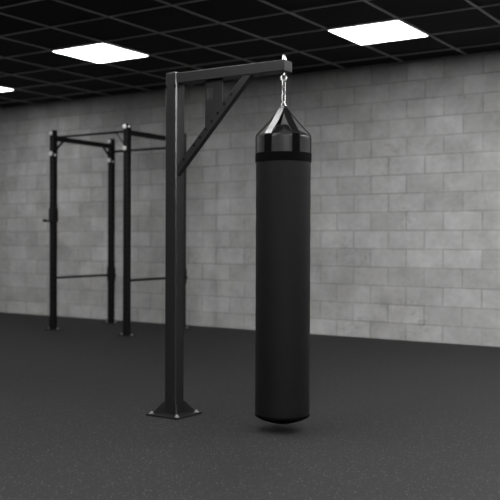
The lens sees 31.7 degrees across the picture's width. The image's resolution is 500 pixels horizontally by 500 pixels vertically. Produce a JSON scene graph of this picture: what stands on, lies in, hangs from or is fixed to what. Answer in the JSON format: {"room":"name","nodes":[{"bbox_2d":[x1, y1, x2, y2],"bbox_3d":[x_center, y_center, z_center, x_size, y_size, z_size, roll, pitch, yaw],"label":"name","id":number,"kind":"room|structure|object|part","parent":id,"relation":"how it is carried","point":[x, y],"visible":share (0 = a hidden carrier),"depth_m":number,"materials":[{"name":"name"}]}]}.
{"room":"exercise studio","nodes":[
{"label":"exercise studio","id":0,"kind":"room"},
{"bbox_2d":[0,51,499,346],"bbox_3d":[1.198,-0.573,10.692,19.900,3.462,0.200,1,1,33],"label":"wall","id":1,"kind":"structure","parent":0,"point":[405,210],"depth_m":10.81,"materials":[{"name":"brick"}]},
{"bbox_2d":[0,312,499,499],"bbox_3d":[-2.852,1.149,4.498,19.500,0.120,14.625,1,1,33],"label":"floor","id":2,"kind":"structure","parent":0,"point":[389,419],"depth_m":5.56,"materials":[{"name":"rubber"}]},
{"bbox_2d":[43,123,189,336],"bbox_3d":[-1.723,-0.251,11.299,1.433,2.541,1.297,1,1,33],"label":"power rack","id":3,"kind":"object","parent":2,"relation":"on","point":[127,132],"visible":0.83,"depth_m":11.19,"materials":[{"name":"black metal"}]},
{"bbox_2d":[43,208,58,221],"bbox_3d":[-2.520,-0.442,11.162,0.126,0.176,0.199,1,1,33],"label":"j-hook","id":4,"kind":"object","parent":3,"relation":"on","point":[53,212],"depth_m":11.18,"materials":[{"name":"black paint"}]},
{"bbox_2d":[146,55,291,419],"bbox_3d":[-0.190,-0.048,5.589,0.991,2.271,0.262,1,1,33],"label":"stand","id":5,"kind":"object","parent":2,"relation":"on","point":[174,407],"visible":1,"depth_m":5.74,"materials":[{"name":"metal"}]},
{"bbox_3d":[-0.500,1.078,5.800,0.262,0.012,0.262,1,1,33],"label":"plate","id":6,"kind":"part","parent":5,"relation":"part of","materials":[{"name":"black metal"}]},
{"bbox_3d":[-0.496,-0.040,5.788,0.095,2.243,0.096,1,1,33],"label":"post","id":7,"kind":"part","parent":5,"relation":"part of","materials":[{"name":"black metal"}]},
{"bbox_3d":[-0.229,-0.923,5.598,0.132,0.318,0.014,1,1,33],"label":"gusset plate","id":8,"kind":"part","parent":5,"relation":"part of","materials":[{"name":"black metal"}]},
{"bbox_3d":[-0.110,-1.113,5.532,0.814,0.067,0.099,1,1,33],"label":"arm","id":9,"kind":"part","parent":5,"relation":"part of"},
{"bbox_2d":[255,79,311,423],"bbox_3d":[0.200,0.008,5.336,0.341,2.088,0.341,0,1,-10],"label":"bag","id":10,"kind":"object","parent":5,"relation":"hanging from","point":[283,156],"visible":1,"depth_m":5.20,"materials":[{"name":"black leather"}]},
{"bbox_2d":[0,0,499,107],"bbox_3d":[-2.839,-2.195,4.462,19.500,0.116,14.625,1,1,33],"label":"ceiling","id":11,"kind":"structure","parent":0,"point":[46,12],"depth_m":8.98,"materials":[{"name":"black tile"}]},
{"bbox_2d":[0,87,14,91],"bbox_3d":[-3.754,-2.206,11.993,0.748,0.009,0.748,1,1,33],"label":"recessed light","id":12,"kind":"object","parent":11,"relation":"in","point":[2,89],"visible":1,"depth_m":12.07,"materials":[{"name":"white plastic"}]},
{"bbox_2d":[52,43,148,62],"bbox_3d":[-1.649,-2.173,9.728,0.748,0.009,0.748,1,1,33],"label":"recessed light","id":13,"kind":"object","parent":11,"relation":"in","point":[99,52],"visible":1,"depth_m":9.71,"materials":[{"name":"white plastic"}]},
{"bbox_2d":[0,0,499,107],"bbox_3d":[-2.839,-2.133,4.462,19.500,0.012,14.625,1,1,33],"label":"grid","id":14,"kind":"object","parent":11,"relation":"attached to","point":[30,1],"depth_m":9.06,"materials":[{"name":"black metal"}]},
{"bbox_2d":[327,19,428,44],"bbox_3d":[1.275,-2.151,8.720,0.748,0.009,0.748,1,1,33],"label":"recessed light","id":15,"kind":"object","parent":11,"relation":"in","point":[392,30],"visible":1,"depth_m":8.68,"materials":[{"name":"white plastic"}]}
]}

